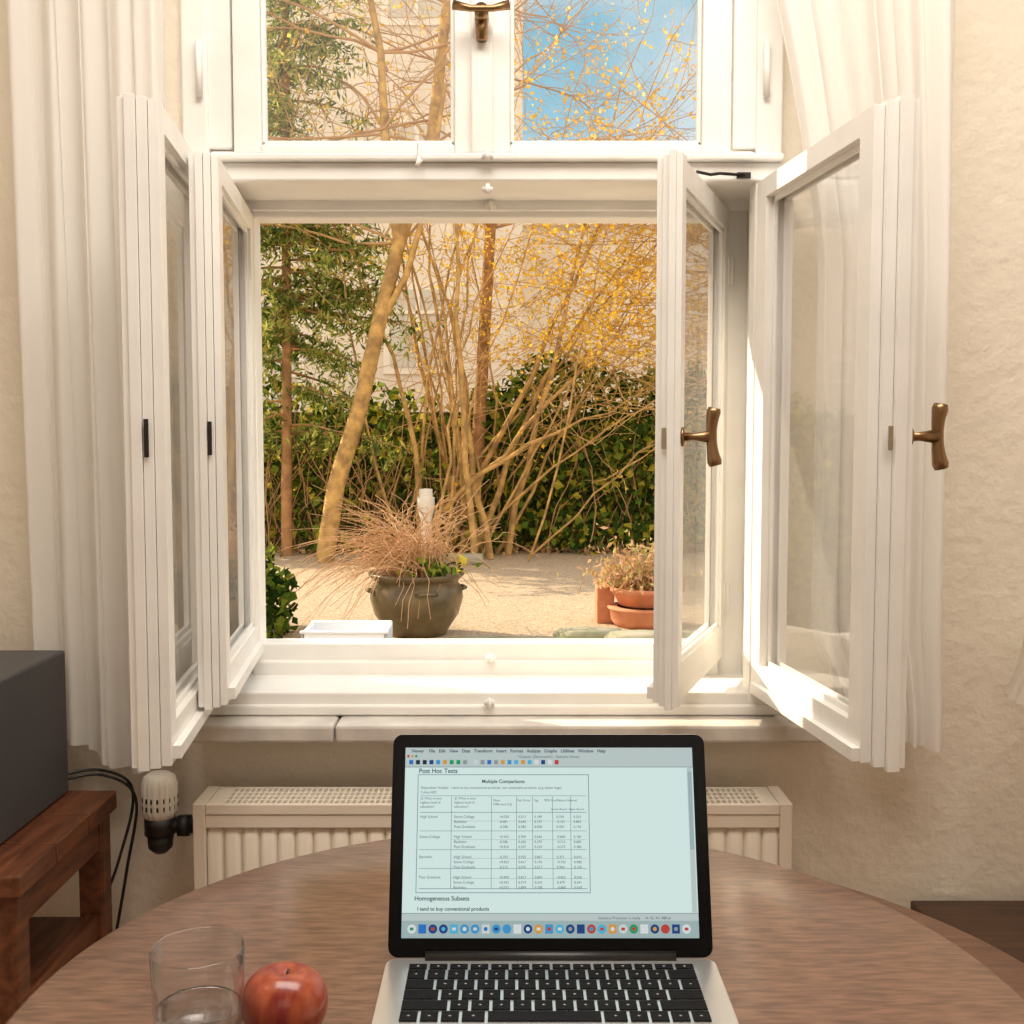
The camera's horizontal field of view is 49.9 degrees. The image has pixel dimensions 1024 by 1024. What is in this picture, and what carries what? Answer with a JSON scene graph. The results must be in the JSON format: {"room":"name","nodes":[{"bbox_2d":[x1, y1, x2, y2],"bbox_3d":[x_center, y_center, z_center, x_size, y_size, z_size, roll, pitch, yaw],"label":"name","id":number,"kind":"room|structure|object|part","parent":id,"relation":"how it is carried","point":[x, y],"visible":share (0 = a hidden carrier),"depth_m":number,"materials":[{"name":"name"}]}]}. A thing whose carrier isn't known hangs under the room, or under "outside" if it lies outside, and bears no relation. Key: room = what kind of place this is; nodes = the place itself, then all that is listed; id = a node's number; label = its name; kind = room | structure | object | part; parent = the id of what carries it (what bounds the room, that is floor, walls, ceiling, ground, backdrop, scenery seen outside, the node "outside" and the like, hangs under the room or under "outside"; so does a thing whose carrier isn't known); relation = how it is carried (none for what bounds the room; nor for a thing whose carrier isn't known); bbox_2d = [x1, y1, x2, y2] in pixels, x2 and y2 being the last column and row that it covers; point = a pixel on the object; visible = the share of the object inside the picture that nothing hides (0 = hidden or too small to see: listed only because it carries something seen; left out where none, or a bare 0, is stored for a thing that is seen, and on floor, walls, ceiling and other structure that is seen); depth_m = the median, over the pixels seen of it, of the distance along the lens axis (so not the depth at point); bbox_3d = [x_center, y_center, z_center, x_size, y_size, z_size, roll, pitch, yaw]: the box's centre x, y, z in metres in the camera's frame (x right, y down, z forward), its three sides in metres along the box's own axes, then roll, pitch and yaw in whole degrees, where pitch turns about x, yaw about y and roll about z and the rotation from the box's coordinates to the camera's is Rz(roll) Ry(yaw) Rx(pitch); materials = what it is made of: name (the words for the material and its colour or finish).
{"room":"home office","nodes":[
{"label":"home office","id":0,"kind":"room"},
{"bbox_2d":[0,0,1023,930],"bbox_3d":[0.250,-0.372,2.231,3.900,2.950,0.300,0,4,0],"label":"wall","id":1,"kind":"structure","parent":0,"point":[948,825],"depth_m":2.12,"materials":[{"name":"paint"}]},
{"bbox_2d":[116,93,213,771],"bbox_3d":[-0.549,-0.121,1.825,0.068,0.968,0.510,0,4,-6],"label":"casement","id":2,"kind":"object","parent":1,"relation":"attached to","point":[167,716],"visible":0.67,"depth_m":1.59,"materials":[{"name":"white paint"}]},
{"bbox_3d":[-0.550,-0.132,1.824,0.046,0.861,0.402,0,4,0],"label":"pane","id":3,"kind":"part","parent":2,"relation":"part of","materials":[{"name":"clear glass"}]},
{"bbox_2d":[188,150,263,709],"bbox_3d":[-0.518,-0.142,2.036,0.058,0.911,0.491,0,4,-6],"label":"casement","id":4,"kind":"object","parent":1,"relation":"attached to","point":[229,646],"visible":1,"depth_m":1.83,"materials":[{"name":"white paint"}]},
{"bbox_3d":[-0.519,-0.153,2.036,0.044,0.804,0.383,0,4,0],"label":"pane","id":5,"kind":"part","parent":4,"relation":"part of","materials":[{"name":"clear glass"}]},
{"bbox_2d":[141,770,791,889],"bbox_3d":[-0.086,0.725,2.071,1.183,0.502,0.158,0,4,0],"label":"radiator","id":6,"kind":"object","parent":1,"relation":"attached to","point":[235,830],"visible":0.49,"depth_m":1.99,"materials":[{"name":"beige metal"}]},
{"bbox_2d":[232,0,730,152],"bbox_3d":[-0.057,-1.005,2.034,0.917,0.680,0.040,0,4,0],"label":"window","id":7,"kind":"structure","parent":1,"relation":"in","point":[249,31],"depth_m":2.03,"materials":[{"name":"white paint"}]},
{"bbox_3d":[0.174,-1.005,2.034,0.456,0.680,0.040,0,4,0],"label":"upper sash","id":8,"kind":"part","parent":7,"relation":"part of","materials":[{"name":"white wood"}]},
{"bbox_2d":[180,0,783,714],"bbox_3d":[-0.055,-0.515,2.168,1.120,1.795,0.285,0,4,0],"label":"frame","id":9,"kind":"object","parent":1,"relation":"attached to","point":[290,676],"visible":0.49,"depth_m":2.12,"materials":[{"name":"white paint"}]},
{"bbox_2d":[195,0,770,707],"bbox_3d":[-0.053,-0.278,2.120,1.055,1.292,0.272,0,4,0],"label":"fittings","id":10,"kind":"object","parent":1,"relation":"attached to","point":[481,10],"visible":0.99,"depth_m":2.01,"materials":[{"name":"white metal"}]},
{"bbox_2d":[192,713,823,742],"bbox_3d":[-0.005,0.408,2.081,1.190,0.034,0.100,0,4,0],"label":"window sill","id":11,"kind":"structure","parent":1,"relation":"attached to","point":[778,728],"depth_m":2.03,"materials":[{"name":"stone"}]},
{"bbox_2d":[647,149,733,710],"bbox_3d":[0.338,-0.142,2.035,0.120,0.911,0.512,1,4,13],"label":"casement","id":12,"kind":"object","parent":1,"relation":"attached to","point":[678,666],"visible":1,"depth_m":1.82,"materials":[{"name":"white paint"}]},
{"bbox_3d":[0.310,-0.122,1.796,0.065,0.099,0.032,1,4,21],"label":"handle","id":13,"kind":"part","parent":12,"relation":"part of","materials":[{"name":"brown metal"}]},
{"bbox_3d":[0.339,-0.154,2.039,0.144,0.804,0.383,0,4,0],"label":"pane","id":14,"kind":"part","parent":12,"relation":"part of","materials":[{"name":"clear glass"}]},
{"bbox_2d":[750,94,948,771],"bbox_3d":[0.511,-0.119,1.823,0.138,0.970,0.503,-1,4,-15],"label":"casement","id":15,"kind":"object","parent":1,"relation":"attached to","point":[868,726],"visible":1,"depth_m":1.61,"materials":[{"name":"white paint"}]},
{"bbox_3d":[0.606,-0.110,1.605,0.065,0.099,0.031,0,4,-7],"label":"handle","id":16,"kind":"part","parent":15,"relation":"part of","materials":[{"name":"brown metal"}]},
{"bbox_3d":[-0.070,-1.700,1.930,2.340,0.044,0.127,0,4,0],"label":"curtain rod","id":17,"kind":"object","parent":1,"relation":"attached to","visible":0},
{"bbox_2d":[6,0,165,773],"bbox_3d":[-0.778,-0.595,2.001,0.302,2.175,0.057,0,4,0],"label":"curtain","id":18,"kind":"object","parent":17,"relation":"hanging from","point":[70,61],"visible":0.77,"depth_m":2.02,"materials":[{"name":"fabric"}]},
{"bbox_2d":[776,0,955,751],"bbox_3d":[0.612,-0.621,1.949,0.351,2.115,0.056,0,4,0],"label":"curtain","id":19,"kind":"object","parent":17,"relation":"hanging from","point":[845,57],"visible":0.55,"depth_m":1.96,"materials":[{"name":"fabric"}]},
{"bbox_3d":[0.250,1.294,0.135,4.100,0.100,4.700,0,4,0],"label":"floor","id":20,"kind":"structure","parent":0,"visible":0},
{"bbox_2d":[0,791,116,1023],"bbox_3d":[-0.943,0.830,1.863,0.415,0.600,0.408,0,4,0],"label":"wooden side table","id":21,"kind":"object","parent":20,"relation":"on","point":[71,835],"visible":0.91,"depth_m":1.85,"materials":[{"name":"brown wood"}]},
{"bbox_2d":[0,650,67,844],"bbox_3d":[-0.959,0.395,1.870,0.282,0.264,0.310,0,4,0],"label":"loudspeaker","id":22,"kind":"object","parent":21,"relation":"on","point":[33,719],"visible":1,"depth_m":1.88,"materials":[{"name":"grey plastic"}]},
{"bbox_2d":[68,768,137,929],"bbox_3d":[-0.782,0.795,2.086,0.142,0.633,0.068,0,4,0],"label":"cable","id":23,"kind":"object","parent":22,"relation":"attached to","point":[128,784],"visible":0.72,"depth_m":2.10,"materials":[{"name":"black plastic"}]},
{"bbox_2d":[5,839,1023,1023],"bbox_3d":[0.047,0.815,1.018,1.004,0.740,0.930,0,4,0],"label":"round table","id":24,"kind":"object","parent":20,"relation":"on","point":[790,946],"visible":0.58,"depth_m":1.10,"materials":[{"name":"brown wood"}]},
{"bbox_2d":[149,926,244,1023],"bbox_3d":[-0.256,0.403,0.898,0.075,0.098,0.075,0,4,0],"label":"water glass","id":25,"kind":"object","parent":24,"relation":"on","point":[209,1004],"visible":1,"depth_m":0.90,"materials":[{"name":"clear glass"}]},
{"bbox_2d":[241,962,327,1023],"bbox_3d":[-0.193,0.417,0.931,0.073,0.064,0.073,1,4,21],"label":"apple","id":26,"kind":"object","parent":24,"relation":"on","point":[279,992],"visible":0.98,"depth_m":0.91,"materials":[{"name":"red food"}]},
{"bbox_2d":[372,734,738,1023],"bbox_3d":[0.037,0.339,0.977,0.314,0.211,0.292,0,4,0],"label":"laptop","id":27,"kind":"object","parent":24,"relation":"on","point":[535,878],"visible":1,"depth_m":1.08,"materials":[{"name":"silver metal"}]},
{"bbox_2d":[910,901,1023,962],"bbox_3d":[1.140,0.943,1.959,0.740,0.362,0.363,0,4,0],"label":"base cabinet","id":28,"kind":"object","parent":20,"relation":"on","point":[1000,924],"visible":0.15,"depth_m":2.04,"materials":[{"name":"brown wood"}]},
{"bbox_2d":[1005,639,1023,704],"bbox_3d":[1.045,0.491,1.966,0.308,0.537,0.308,0,4,0],"label":"table lamp","id":29,"kind":"object","parent":28,"relation":"on","point":[1015,689],"visible":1,"depth_m":1.98,"materials":[{"name":"fabric"}]},
{"label":"outside","id":30,"kind":"structure","parent":0,"visible":0},
{"bbox_2d":[266,545,698,638],"bbox_3d":[0.000,0.225,13.393,28.000,0.300,21.300,0,4,0],"label":"gravel yard","id":31,"kind":"structure","parent":30,"point":[531,599],"depth_m":6.82,"materials":[{"name":"beige gravel"}]},
{"bbox_2d":[265,536,299,638],"bbox_3d":[-1.465,0.239,5.324,0.840,0.784,0.949,0,4,0],"label":"bush","id":32,"kind":"object","parent":31,"relation":"on","point":[276,586],"visible":0.11,"depth_m":5.36,"materials":[{"name":"green plant"}]},
{"bbox_2d":[260,0,444,555],"bbox_3d":[-1.737,-2.235,8.861,2.417,5.243,2.114,0,4,-3],"label":"conifer tree","id":33,"kind":"object","parent":31,"relation":"on","point":[282,309],"visible":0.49,"depth_m":8.81,"materials":[{"name":"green plant"}]},
{"bbox_2d":[267,479,537,638],"bbox_3d":[-0.583,0.222,5.425,1.228,0.748,1.147,-1,4,-17],"label":"dried plant","id":34,"kind":"object","parent":31,"relation":"on","point":[422,596],"visible":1,"depth_m":5.25,"materials":[{"name":"brown plant"}]},
{"bbox_3d":[-0.467,0.446,5.391,0.469,0.305,0.469,1,4,13],"label":"pot","id":35,"kind":"part","parent":34,"relation":"part of","materials":[{"name":"grey ceramic"}]},
{"bbox_2d":[417,488,434,556],"bbox_3d":[-0.650,0.113,8.325,0.140,0.585,0.140,0,4,0],"label":"stone post","id":36,"kind":"object","parent":31,"relation":"on","point":[425,494],"visible":0.56,"depth_m":8.27,"materials":[{"name":"beige stone"}]},
{"bbox_2d":[444,553,482,564],"bbox_3d":[-0.370,0.360,8.417,0.300,0.080,0.150,0,4,0],"label":"stone block","id":37,"kind":"object","parent":31,"relation":"on","point":[471,556],"visible":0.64,"depth_m":8.34,"materials":[{"name":"beige stone"}]},
{"bbox_2d":[260,0,682,563],"bbox_3d":[-0.717,-2.936,8.208,5.175,6.749,4.258,2,4,23],"label":"leaning tree","id":38,"kind":"object","parent":31,"relation":"on","point":[388,295],"visible":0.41,"depth_m":8.41,"materials":[{"name":"brown plant"}]},
{"bbox_2d":[261,0,701,411],"bbox_3d":[-1.500,-6.064,17.591,21.000,11.700,4.100,0,4,0],"label":"apartment building","id":39,"kind":"structure","parent":31,"relation":"on","point":[388,372],"depth_m":15.81,"materials":[{"name":"beige paint"}]},
{"bbox_2d":[262,338,701,555],"bbox_3d":[-0.018,-0.491,9.249,11.999,1.979,1.871,0,4,1],"label":"ivy hedge","id":40,"kind":"object","parent":31,"relation":"on","point":[619,509],"visible":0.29,"depth_m":9.38,"materials":[{"name":"green plant"}]},
{"bbox_2d":[266,541,699,556],"bbox_3d":[0.002,0.296,9.351,6.014,0.124,0.923,0,4,0],"label":"leaf litter","id":41,"kind":"object","parent":31,"relation":"on","point":[515,550],"visible":0.2,"depth_m":9.23,"materials":[{"name":"brown plant"}]},
{"bbox_2d":[271,0,701,561],"bbox_3d":[0.633,-1.959,8.887,5.252,4.759,3.200,1,4,13],"label":"shrub","id":42,"kind":"object","parent":31,"relation":"on","point":[469,482],"visible":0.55,"depth_m":8.81,"materials":[{"name":"brown plant"}]},
{"bbox_2d":[279,0,695,545],"bbox_3d":[0.009,-3.299,9.453,4.723,7.289,3.534,2,4,26],"label":"slim tree","id":43,"kind":"object","parent":31,"relation":"on","point":[477,432],"visible":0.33,"depth_m":9.18,"materials":[{"name":"brown plant"}]},
{"bbox_2d":[450,626,695,638],"bbox_3d":[0.253,0.582,5.110,2.340,0.070,0.379,0,4,-4],"label":"flagstone","id":44,"kind":"object","parent":31,"relation":"on","point":[576,632],"visible":0.29,"depth_m":5.12,"materials":[{"name":"stone"}]},
{"bbox_2d":[557,522,698,629],"bbox_3d":[0.634,0.311,5.632,0.800,0.543,0.532,0,4,0],"label":"terracotta planter","id":45,"kind":"object","parent":31,"relation":"on","point":[633,590],"visible":0.81,"depth_m":5.57,"materials":[{"name":"brown ceramic"}]},
{"bbox_3d":[-0.055,0.354,2.511,1.210,0.065,0.275,0,4,0],"label":"ledge","id":46,"kind":"object","parent":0,"visible":0},
{"bbox_2d":[299,620,392,638],"bbox_3d":[-0.376,0.289,2.522,0.200,0.062,0.124,0,4,0],"label":"tray","id":47,"kind":"object","parent":46,"relation":"on","point":[318,629],"visible":0.46,"depth_m":2.53,"materials":[{"name":"white plastic"}]}
]}

